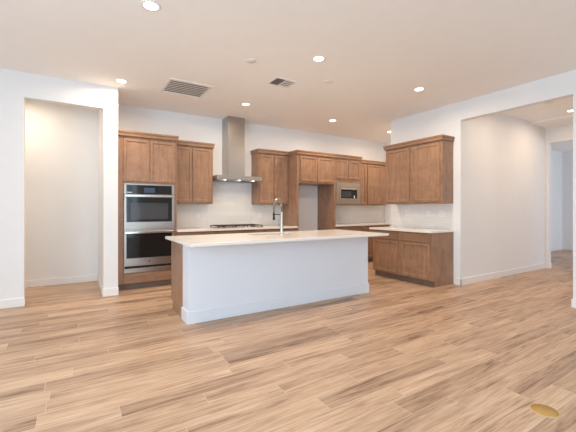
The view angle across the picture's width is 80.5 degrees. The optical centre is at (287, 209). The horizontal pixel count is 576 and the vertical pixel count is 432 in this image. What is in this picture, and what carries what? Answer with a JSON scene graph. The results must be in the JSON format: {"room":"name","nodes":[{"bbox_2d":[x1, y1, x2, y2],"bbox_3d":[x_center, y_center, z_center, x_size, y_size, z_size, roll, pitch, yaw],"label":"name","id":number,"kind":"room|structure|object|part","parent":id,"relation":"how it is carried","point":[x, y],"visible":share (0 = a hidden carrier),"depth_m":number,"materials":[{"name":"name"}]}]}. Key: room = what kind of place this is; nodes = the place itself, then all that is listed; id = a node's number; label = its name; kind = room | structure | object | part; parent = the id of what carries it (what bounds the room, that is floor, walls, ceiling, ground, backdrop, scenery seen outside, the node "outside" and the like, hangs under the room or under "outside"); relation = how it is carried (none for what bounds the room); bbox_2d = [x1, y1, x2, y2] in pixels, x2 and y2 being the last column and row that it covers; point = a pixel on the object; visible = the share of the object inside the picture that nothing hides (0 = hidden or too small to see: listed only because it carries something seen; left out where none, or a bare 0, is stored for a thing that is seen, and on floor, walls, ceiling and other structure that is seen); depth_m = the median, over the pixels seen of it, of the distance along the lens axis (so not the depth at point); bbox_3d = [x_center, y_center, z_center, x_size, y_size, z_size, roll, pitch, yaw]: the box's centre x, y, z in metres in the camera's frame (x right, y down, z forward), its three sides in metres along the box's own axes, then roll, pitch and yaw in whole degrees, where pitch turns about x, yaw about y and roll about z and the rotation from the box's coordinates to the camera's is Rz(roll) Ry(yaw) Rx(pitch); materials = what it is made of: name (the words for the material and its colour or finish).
{"room":"kitchen","nodes":[
{"label":"kitchen","id":0,"kind":"room"},
{"bbox_2d":[0,68,117,299],"bbox_3d":[-4.353,-0.265,4.627,3.539,3.050,1.295,0,0,-32],"label":"wall","id":1,"kind":"structure","parent":0,"point":[16,87],"depth_m":4.48,"materials":[{"name":"white paint"}]},
{"bbox_2d":[0,275,118,308],"bbox_3d":[-4.343,1.205,4.617,3.545,0.110,1.295,0,0,-32],"label":"baseboard","id":2,"kind":"structure","parent":1,"relation":"attached to","point":[18,302],"depth_m":4.41,"materials":[{"name":"white paint"}]},
{"bbox_2d":[25,100,97,280],"bbox_3d":[-4.729,-0.265,5.227,3.539,3.050,0.120,0,0,-32],"label":"wall niche","id":3,"kind":"object","parent":1,"relation":"in","point":[61,141],"depth_m":5.73,"materials":[{"name":"white paint"}]},
{"bbox_2d":[25,275,96,287],"bbox_3d":[-4.779,1.205,5.116,3.336,0.110,0.014,0,0,-32],"label":"baseboard","id":4,"kind":"structure","parent":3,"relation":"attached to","point":[77,279],"depth_m":5.71,"materials":[{"name":"white paint"}]},
{"bbox_2d":[118,104,383,230],"bbox_3d":[-0.207,-0.265,7.523,6.560,3.050,0.120,0,0,-32],"label":"wall","id":5,"kind":"structure","parent":0,"point":[187,127],"depth_m":7.17,"materials":[{"name":"white paint"}]},
{"bbox_2d":[177,140,214,203],"bbox_3d":[-1.770,-0.660,6.261,0.761,1.120,0.355,0,0,-32],"label":"upper cabinet","id":6,"kind":"object","parent":5,"relation":"attached to","point":[194,159],"visible":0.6,"depth_m":6.13,"materials":[{"name":"brown wood"}]},
{"bbox_3d":[-1.860,-0.621,6.038,0.312,0.978,0.020,0,0,-32],"label":"door","id":7,"kind":"part","parent":6,"relation":"part of","materials":[{"name":"brown wood"}]},
{"bbox_3d":[-1.770,-1.180,6.261,0.761,0.080,0.355,0,0,-32],"label":"crown molding","id":8,"kind":"part","parent":6,"relation":"part of","materials":[{"name":"brown wood"}]},
{"bbox_3d":[-1.570,-0.621,6.220,0.353,0.978,0.020,0,0,-32],"label":"door","id":9,"kind":"part","parent":6,"relation":"part of","materials":[{"name":"brown wood"}]},
{"bbox_2d":[177,182,280,227],"bbox_3d":[-1.161,-0.098,6.847,2.414,0.885,0.010,0,0,-32],"label":"tile backsplash","id":10,"kind":"structure","parent":5,"relation":"attached to","point":[231,204],"depth_m":6.82,"materials":[{"name":"white tile"}]},
{"bbox_2d":[213,116,261,182],"bbox_3d":[-1.029,-1.167,6.632,0.916,1.245,0.512,0,0,-32],"label":"range hood","id":11,"kind":"object","parent":5,"relation":"attached to","point":[233,128],"visible":0.97,"depth_m":6.58,"materials":[{"name":"silver metal"}]},
{"bbox_2d":[250,148,288,204],"bbox_3d":[-0.370,-0.660,7.139,0.764,1.120,0.355,0,0,-32],"label":"upper cabinet","id":12,"kind":"object","parent":5,"relation":"attached to","point":[272,166],"visible":0.91,"depth_m":6.99,"materials":[{"name":"brown wood"}]},
{"bbox_3d":[-0.438,-0.621,6.930,0.315,0.978,0.020,0,0,-32],"label":"door","id":13,"kind":"part","parent":12,"relation":"part of","materials":[{"name":"brown wood"}]},
{"bbox_3d":[-0.370,-1.180,7.139,0.764,0.080,0.355,0,0,-32],"label":"crown molding","id":14,"kind":"part","parent":12,"relation":"part of","materials":[{"name":"brown wood"}]},
{"bbox_3d":[-0.143,-0.621,7.114,0.310,0.978,0.020,0,0,-32],"label":"door","id":15,"kind":"part","parent":12,"relation":"part of","materials":[{"name":"brown wood"}]},
{"bbox_2d":[335,154,362,204],"bbox_3d":[1.230,-0.660,7.964,0.776,1.120,0.657,0,0,-32],"label":"upper cabinet","id":16,"kind":"object","parent":5,"relation":"attached to","point":[347,167],"visible":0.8,"depth_m":7.68,"materials":[{"name":"brown wood"}]},
{"bbox_3d":[1.218,-0.895,7.611,0.322,0.420,0.020,0,0,-32],"label":"door","id":17,"kind":"part","parent":16,"relation":"part of","materials":[{"name":"brown wood"}]},
{"bbox_2d":[336,183,359,203],"bbox_3d":[1.268,-0.358,7.881,0.702,0.466,0.475,0,0,-32],"label":"microwave oven","id":18,"kind":"object","parent":16,"relation":"in","point":[346,193],"visible":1,"depth_m":7.68,"materials":[{"name":"silver metal"}]},
{"bbox_3d":[1.325,-0.347,7.677,0.344,0.196,0.015,0,0,-32],"label":"door","id":19,"kind":"part","parent":18,"relation":"part of","materials":[{"name":"black glass"}]},
{"bbox_3d":[1.399,-0.349,7.722,0.600,0.293,0.019,0,0,-32],"label":"trim frame","id":20,"kind":"part","parent":18,"relation":"part of","materials":[{"name":"silver metal"}]},
{"bbox_3d":[1.530,-0.347,7.806,0.136,0.196,0.015,0,0,-32],"label":"control panel","id":21,"kind":"part","parent":18,"relation":"part of","materials":[{"name":"black glass"}]},
{"bbox_3d":[1.230,-1.180,7.964,0.776,0.080,0.657,0,0,-32],"label":"crown molding","id":22,"kind":"part","parent":16,"relation":"part of","materials":[{"name":"brown wood"}]},
{"bbox_3d":[1.518,-0.895,7.800,0.346,0.420,0.020,0,0,-32],"label":"door","id":23,"kind":"part","parent":16,"relation":"part of","materials":[{"name":"brown wood"}]},
{"bbox_2d":[335,205,383,223],"bbox_3d":[1.665,0.123,8.618,2.205,0.444,0.010,0,0,-32],"label":"tile backsplash","id":24,"kind":"structure","parent":5,"relation":"attached to","point":[343,213],"depth_m":8.70,"materials":[{"name":"white tile"}]},
{"bbox_2d":[359,159,385,205],"bbox_3d":[1.972,-0.660,8.607,1.200,1.120,0.355,0,0,-32],"label":"upper cabinet","id":25,"kind":"object","parent":5,"relation":"attached to","point":[372,173],"visible":0.54,"depth_m":8.54,"materials":[{"name":"brown wood"}]},
{"bbox_3d":[1.746,-0.621,8.299,0.430,0.978,0.020,0,0,-32],"label":"door","id":26,"kind":"part","parent":25,"relation":"part of","materials":[{"name":"brown wood"}]},
{"bbox_3d":[1.972,-1.180,8.607,1.200,0.080,0.355,0,0,-32],"label":"crown molding","id":27,"kind":"part","parent":25,"relation":"part of","materials":[{"name":"brown wood"}]},
{"bbox_3d":[2.180,-0.621,8.571,0.485,0.978,0.020,0,0,-32],"label":"door","id":28,"kind":"part","parent":25,"relation":"part of","materials":[{"name":"brown wood"}]},
{"bbox_2d":[0,250,575,431],"bbox_3d":[3.482,1.310,3.953,16.300,0.100,11.200,0,0,-32],"label":"floor","id":29,"kind":"structure","parent":0,"point":[397,355],"depth_m":2.83,"materials":[{"name":"brown wood"}]},
{"bbox_2d":[118,129,178,289],"bbox_3d":[-2.382,0.020,5.699,0.921,2.480,0.657,0,0,-32],"label":"tall cabinet","id":30,"kind":"object","parent":29,"relation":"on","point":[143,157],"visible":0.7,"depth_m":5.41,"materials":[{"name":"brown wood"}]},
{"bbox_3d":[-2.382,-0.772,5.354,0.378,0.665,0.020,0,0,-32],"label":"door","id":31,"kind":"part","parent":30,"relation":"part of","materials":[{"name":"brown wood"}]},
{"bbox_3d":[-2.215,1.080,5.459,0.774,0.150,0.020,0,0,-32],"label":"drawer","id":32,"kind":"part","parent":30,"relation":"part of","materials":[{"name":"brown wood"}]},
{"bbox_3d":[-2.382,-1.180,5.699,0.921,0.080,0.657,0,0,-32],"label":"crown molding","id":33,"kind":"part","parent":30,"relation":"part of","materials":[{"name":"brown wood"}]},
{"bbox_2d":[124,183,174,273],"bbox_3d":[-2.329,0.292,5.634,0.758,1.399,0.562,0,0,-32],"label":"double wall oven","id":34,"kind":"object","parent":30,"relation":"in","point":[148,208],"visible":0.91,"depth_m":5.42,"materials":[{"name":"silver metal"}]},
{"bbox_3d":[-2.216,0.958,5.454,0.758,0.068,0.021,0,0,-32],"label":"trim","id":35,"kind":"part","parent":34,"relation":"part of","materials":[{"name":"silver metal"}]},
{"bbox_3d":[-2.216,-0.322,5.454,0.758,0.164,0.021,0,0,-32],"label":"control panel","id":36,"kind":"part","parent":34,"relation":"part of","materials":[{"name":"silver metal"}]},
{"bbox_3d":[-2.212,-0.314,5.442,0.684,0.142,0.002,0,0,-32],"label":"panel glass","id":37,"kind":"part","parent":34,"relation":"part of","materials":[{"name":"black glass"}]},
{"bbox_3d":[-2.050,-0.772,5.562,0.386,0.665,0.020,0,0,-32],"label":"door","id":38,"kind":"part","parent":30,"relation":"part of","materials":[{"name":"brown wood"}]},
{"bbox_2d":[177,231,218,235],"bbox_3d":[-1.704,0.821,6.140,0.742,0.879,0.631,0,0,-32],"label":"base cabinet","id":39,"kind":"object","parent":29,"relation":"on","point":[199,232],"visible":0.12,"depth_m":5.88,"materials":[{"name":"brown wood"}]},
{"bbox_3d":[-1.693,0.470,5.787,0.342,0.140,0.020,0,0,-32],"label":"drawer","id":40,"kind":"part","parent":39,"relation":"part of","materials":[{"name":"brown wood"}]},
{"bbox_3d":[-1.391,0.470,5.976,0.342,0.140,0.020,0,0,-32],"label":"drawer","id":41,"kind":"part","parent":39,"relation":"part of","materials":[{"name":"brown wood"}]},
{"bbox_2d":[177,225,297,231],"bbox_3d":[-0.988,0.363,6.572,2.415,0.034,0.661,0,0,-32],"label":"countertop","id":42,"kind":"structure","parent":39,"relation":"on","point":[198,229],"depth_m":6.16,"materials":[{"name":"white stone"}]},
{"bbox_2d":[210,224,262,228],"bbox_3d":[-0.989,0.322,6.567,0.910,0.048,0.500,0,0,-32],"label":"gas cooktop","id":43,"kind":"object","parent":42,"relation":"in","point":[226,225],"visible":1,"depth_m":6.42,"materials":[{"name":"silver metal"}]},
{"bbox_2d":[211,226,262,228],"bbox_3d":[-0.989,0.340,6.567,0.910,0.012,0.500,0,0,-32],"label":"tray","id":44,"kind":"object","parent":43,"relation":"on","point":[219,227],"depth_m":6.36,"materials":[{"name":"silver metal"}]},
{"bbox_2d":[219,229,264,233],"bbox_3d":[-0.999,0.821,6.582,0.918,0.879,0.631,0,0,-32],"label":"base cabinet","id":45,"kind":"object","parent":29,"relation":"on","point":[256,230],"visible":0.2,"depth_m":6.31,"materials":[{"name":"brown wood"}]},
{"bbox_3d":[-1.025,0.470,6.205,0.430,0.140,0.020,0,0,-32],"label":"drawer","id":46,"kind":"part","parent":45,"relation":"part of","materials":[{"name":"brown wood"}]},
{"bbox_3d":[-0.649,0.470,6.441,0.430,0.140,0.020,0,0,-32],"label":"drawer","id":47,"kind":"part","parent":45,"relation":"part of","materials":[{"name":"brown wood"}]},
{"bbox_2d":[171,237,368,324],"bbox_3d":[-0.139,0.821,4.762,2.750,0.879,0.783,0,0,-32],"label":"kitchen island","id":48,"kind":"object","parent":29,"relation":"on","point":[209,283],"visible":0.89,"depth_m":4.23,"materials":[{"name":"white paint"}]},
{"bbox_3d":[-1.348,0.821,4.145,0.018,0.879,0.544,0,0,-32],"label":"panel","id":49,"kind":"part","parent":48,"relation":"part of","materials":[{"name":"brown wood"}]},
{"bbox_3d":[0.003,1.190,4.535,2.750,0.139,0.248,0,0,-32],"label":"baseboard","id":50,"kind":"part","parent":48,"relation":"part of","materials":[{"name":"white paint"}]},
{"bbox_2d":[165,229,388,246],"bbox_3d":[-0.059,0.363,4.654,2.873,0.034,1.150,0,0,-32],"label":"island countertop","id":51,"kind":"structure","parent":48,"relation":"on","point":[261,237],"depth_m":4.34,"materials":[{"name":"white stone"}]},
{"bbox_2d":[273,198,283,234],"bbox_3d":[-0.155,0.093,4.688,0.095,0.504,0.258,0,0,-32],"label":"kitchen faucet","id":52,"kind":"object","parent":51,"relation":"on","point":[281,212],"visible":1,"depth_m":4.60,"materials":[{"name":"silver metal"}]},
{"bbox_2d":[265,228,296,231],"bbox_3d":[-0.291,0.821,7.026,0.749,0.879,0.631,0,0,-32],"label":"base cabinet","id":53,"kind":"object","parent":29,"relation":"on","point":[285,229],"visible":0.07,"depth_m":6.73,"materials":[{"name":"brown wood"}]},
{"bbox_2d":[282,150,336,230],"bbox_3d":[0.457,0.020,7.479,1.046,2.480,0.657,0,0,-32],"label":"refrigerator surround","id":54,"kind":"object","parent":29,"relation":"on","point":[307,168],"visible":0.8,"depth_m":7.25,"materials":[{"name":"brown wood"}]},
{"bbox_3d":[0.040,0.060,7.245,0.040,2.400,0.611,0,0,-32],"label":"panel","id":55,"kind":"part","parent":54,"relation":"part of","materials":[{"name":"brown wood"}]},
{"bbox_3d":[0.436,-0.845,7.121,0.430,0.520,0.020,0,0,-32],"label":"door","id":56,"kind":"part","parent":54,"relation":"part of","materials":[{"name":"brown wood"}]},
{"bbox_3d":[0.457,-1.180,7.479,1.046,0.080,0.657,0,0,-32],"label":"crown molding","id":57,"kind":"part","parent":54,"relation":"part of","materials":[{"name":"brown wood"}]},
{"bbox_3d":[0.818,-0.845,7.360,0.430,0.520,0.020,0,0,-32],"label":"door","id":58,"kind":"part","parent":54,"relation":"part of","materials":[{"name":"brown wood"}]},
{"bbox_3d":[0.873,0.060,7.767,0.035,2.400,0.611,0,0,-32],"label":"panel","id":59,"kind":"part","parent":54,"relation":"part of","materials":[{"name":"brown wood"}]},
{"bbox_2d":[335,226,360,230],"bbox_3d":[1.215,0.821,7.970,0.755,0.879,0.631,0,0,-32],"label":"base cabinet","id":60,"kind":"object","parent":29,"relation":"on","point":[353,228],"visible":0.16,"depth_m":7.73,"materials":[{"name":"brown wood"}]},
{"bbox_3d":[1.224,0.470,7.615,0.348,0.140,0.020,0,0,-32],"label":"drawer","id":61,"kind":"part","parent":60,"relation":"part of","materials":[{"name":"brown wood"}]},
{"bbox_3d":[1.531,0.470,7.807,0.348,0.140,0.020,0,0,-32],"label":"drawer","id":62,"kind":"part","parent":60,"relation":"part of","materials":[{"name":"brown wood"}]},
{"bbox_2d":[335,222,390,226],"bbox_3d":[1.837,0.363,8.342,2.205,0.034,0.661,0,0,-32],"label":"countertop","id":63,"kind":"structure","parent":60,"relation":"on","point":[373,223],"depth_m":8.14,"materials":[{"name":"white stone"}]},
{"bbox_2d":[361,225,388,261],"bbox_3d":[1.942,0.821,8.425,0.956,0.879,0.631,0,0,-32],"label":"base cabinet","id":64,"kind":"object","parent":29,"relation":"on","point":[363,228],"visible":0.25,"depth_m":8.08,"materials":[{"name":"brown wood"}]},
{"bbox_3d":[1.908,0.470,8.043,0.449,0.140,0.020,0,0,-32],"label":"drawer","id":65,"kind":"part","parent":64,"relation":"part of","materials":[{"name":"brown wood"}]},
{"bbox_3d":[1.908,0.848,8.043,0.449,0.575,0.020,0,0,-32],"label":"door","id":66,"kind":"part","parent":64,"relation":"part of","materials":[{"name":"brown wood"}]},
{"bbox_2d":[373,229,401,279],"bbox_3d":[2.037,0.821,6.396,0.606,0.879,0.634,0,0,-32],"label":"base cabinet","id":67,"kind":"object","parent":29,"relation":"on","point":[386,249],"visible":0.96,"depth_m":6.21,"materials":[{"name":"brown wood"}]},
{"bbox_3d":[1.799,0.469,6.225,0.020,0.142,0.512,0,0,-32],"label":"drawer","id":68,"kind":"part","parent":67,"relation":"part of","materials":[{"name":"brown wood"}]},
{"bbox_3d":[1.799,0.848,6.225,0.020,0.575,0.512,0,0,-32],"label":"door","id":69,"kind":"part","parent":67,"relation":"part of","materials":[{"name":"brown wood"}]},
{"bbox_2d":[400,231,452,287],"bbox_3d":[2.374,0.821,5.858,0.606,0.879,0.635,0,0,-32],"label":"base cabinet","id":70,"kind":"object","parent":29,"relation":"on","point":[426,259],"visible":0.99,"depth_m":5.63,"materials":[{"name":"brown wood"}]},
{"bbox_2d":[369,227,454,232],"bbox_3d":[2.186,0.363,6.130,0.636,0.034,1.335,0,0,-32],"label":"countertop","id":71,"kind":"structure","parent":70,"relation":"on","point":[405,229],"depth_m":5.85,"materials":[{"name":"white stone"}]},
{"bbox_3d":[2.128,0.469,5.699,0.020,0.142,0.571,0,0,-32],"label":"drawer","id":72,"kind":"part","parent":70,"relation":"part of","materials":[{"name":"brown wood"}]},
{"bbox_3d":[2.128,0.848,5.699,0.020,0.575,0.571,0,0,-32],"label":"door","id":73,"kind":"part","parent":70,"relation":"part of","materials":[{"name":"brown wood"}]},
{"bbox_2d":[529,403,560,417],"bbox_3d":[1.607,1.258,2.128,0.160,0.004,0.160,0,0,-32],"label":"floor outlet cover","id":74,"kind":"object","parent":29,"relation":"on","point":[544,410],"visible":1,"depth_m":2.12,"materials":[{"name":"gold metal"}]},
{"bbox_2d":[0,0,575,151],"bbox_3d":[3.482,-1.834,3.953,16.300,0.112,11.200,0,0,-32],"label":"ceiling","id":75,"kind":"structure","parent":0,"point":[376,52],"depth_m":3.88,"materials":[{"name":"white paint"}]},
{"bbox_2d":[115,79,127,83],"bbox_3d":[-2.322,-1.786,4.740,0.172,0.006,0.172,0,0,-32],"label":"recessed light","id":76,"kind":"object","parent":75,"relation":"in","point":[122,81],"visible":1,"depth_m":4.74,"materials":[{"name":"white plastic"}]},
{"bbox_2d":[140,0,160,11],"bbox_3d":[-1.205,-1.786,2.986,0.172,0.006,0.172,0,0,-32],"label":"recessed light","id":77,"kind":"object","parent":75,"relation":"in","point":[149,5],"visible":1,"depth_m":2.98,"materials":[{"name":"white plastic"}]},
{"bbox_2d":[160,78,213,98],"bbox_3d":[-1.508,-1.784,5.042,0.624,0.012,0.624,0,0,-32],"label":"ceiling vent","id":78,"kind":"object","parent":75,"relation":"in","point":[172,86],"visible":1,"depth_m":5.03,"materials":[{"name":"white plastic"}]},
{"bbox_2d":[267,77,296,87],"bbox_3d":[-0.081,-1.785,4.788,0.340,0.010,0.280,0,0,-32],"label":"ceiling vent","id":79,"kind":"object","parent":75,"relation":"in","point":[281,82],"visible":1,"depth_m":4.78,"materials":[{"name":"white plastic"}]},
{"bbox_2d":[311,55,325,61],"bbox_3d":[0.364,-1.786,4.034,0.172,0.006,0.172,0,0,-32],"label":"recessed light","id":80,"kind":"object","parent":75,"relation":"in","point":[318,58],"visible":1,"depth_m":4.02,"materials":[{"name":"white plastic"}]},
{"bbox_2d":[413,87,424,90],"bbox_3d":[1.951,-1.786,5.059,0.172,0.006,0.172,0,0,-32],"label":"recessed light","id":81,"kind":"object","parent":75,"relation":"in","point":[417,88],"visible":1,"depth_m":5.06,"materials":[{"name":"white plastic"}]},
{"bbox_2d":[384,142,390,226],"bbox_3d":[3.095,-0.265,8.524,0.100,3.050,1.931,0,0,-32],"label":"wall","id":82,"kind":"structure","parent":0,"point":[387,209],"depth_m":9.11,"materials":[{"name":"white paint"}]},
{"bbox_2d":[391,70,575,298],"bbox_3d":[4.455,-0.265,3.225,0.120,3.050,8.733,0,0,-32],"label":"wall","id":83,"kind":"structure","parent":0,"point":[449,120],"depth_m":5.66,"materials":[{"name":"white paint"}]},
{"bbox_2d":[383,134,454,203],"bbox_3d":[2.329,-0.662,6.167,0.355,1.125,1.255,0,0,-32],"label":"upper cabinet","id":84,"kind":"object","parent":83,"relation":"attached to","point":[419,171],"visible":1,"depth_m":5.91,"materials":[{"name":"brown wood"}]},
{"bbox_3d":[2.047,-0.621,6.351,0.020,0.978,0.532,0,0,-32],"label":"door","id":85,"kind":"part","parent":84,"relation":"part of","materials":[{"name":"brown wood"}]},
{"bbox_3d":[2.329,-1.185,6.167,0.355,0.080,1.255,0,0,-32],"label":"crown molding","id":86,"kind":"part","parent":84,"relation":"part of","materials":[{"name":"brown wood"}]},
{"bbox_3d":[2.363,-0.621,5.846,0.020,0.978,0.553,0,0,-32],"label":"door","id":87,"kind":"part","parent":84,"relation":"part of","materials":[{"name":"brown wood"}]},
{"bbox_2d":[391,204,452,229],"bbox_3d":[2.438,0.123,6.317,0.010,0.444,1.346,0,0,-32],"label":"tile backsplash","id":88,"kind":"structure","parent":83,"relation":"attached to","point":[417,217],"depth_m":6.25,"materials":[{"name":"white tile"}]},
{"bbox_2d":[439,210,444,216],"bbox_3d":[2.681,0.075,5.912,0.008,0.114,0.116,0,0,-32],"label":"wall outlet","id":89,"kind":"object","parent":88,"relation":"attached to","point":[441,212],"visible":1,"depth_m":5.91,"materials":[{"name":"white plastic"}]},
{"bbox_2d":[571,298,575,307],"bbox_3d":[5.222,1.205,1.987,0.134,0.110,5.721,0,0,-32],"label":"baseboard","id":90,"kind":"structure","parent":83,"relation":"attached to","point":[573,301],"depth_m":4.36,"materials":[{"name":"white paint"}]},
{"bbox_2d":[465,113,544,277],"bbox_3d":[4.228,-0.265,6.568,3.047,3.050,0.120,0,0,-32],"label":"wall","id":91,"kind":"structure","parent":0,"point":[505,154],"depth_m":6.38,"materials":[{"name":"white paint"}]},
{"bbox_2d":[455,263,551,284],"bbox_3d":[4.246,1.205,6.526,3.303,0.110,0.114,0,0,-31],"label":"baseboard","id":92,"kind":"structure","parent":91,"relation":"attached to","point":[473,279],"depth_m":6.29,"materials":[{"name":"white paint"}]},
{"bbox_2d":[551,150,561,247],"bbox_3d":[6.798,-0.265,9.596,4.286,3.050,0.120,0,0,-32],"label":"wall","id":93,"kind":"structure","parent":0,"point":[556,156],"depth_m":10.43,"materials":[{"name":"white paint"}]},
{"bbox_2d":[545,124,572,262],"bbox_3d":[5.803,-0.265,7.037,0.120,3.050,3.160,0,0,-32],"label":"wall","id":94,"kind":"structure","parent":0,"point":[563,133],"depth_m":7.30,"materials":[{"name":"white paint"}]},
{"bbox_2d":[530,114,572,127],"bbox_3d":[5.771,-1.770,6.320,0.694,0.040,1.940,0,0,-32],"label":"ceiling","id":95,"kind":"structure","parent":94,"relation":"attached to","point":[566,119],"depth_m":6.84,"materials":[{"name":"white paint"}]},
{"bbox_2d":[551,246,572,250],"bbox_3d":[8.259,1.205,7.219,4.236,0.110,5.460,0,0,-32],"label":"baseboard","id":96,"kind":"structure","parent":94,"relation":"attached to","point":[560,247],"depth_m":10.49,"materials":[{"name":"white paint"}]},
{"bbox_2d":[562,151,572,246],"bbox_3d":[10.105,-0.265,8.376,0.120,3.050,5.460,0,0,-32],"label":"wall","id":97,"kind":"structure","parent":0,"point":[567,157],"depth_m":10.55,"materials":[{"name":"white paint"}]}
]}

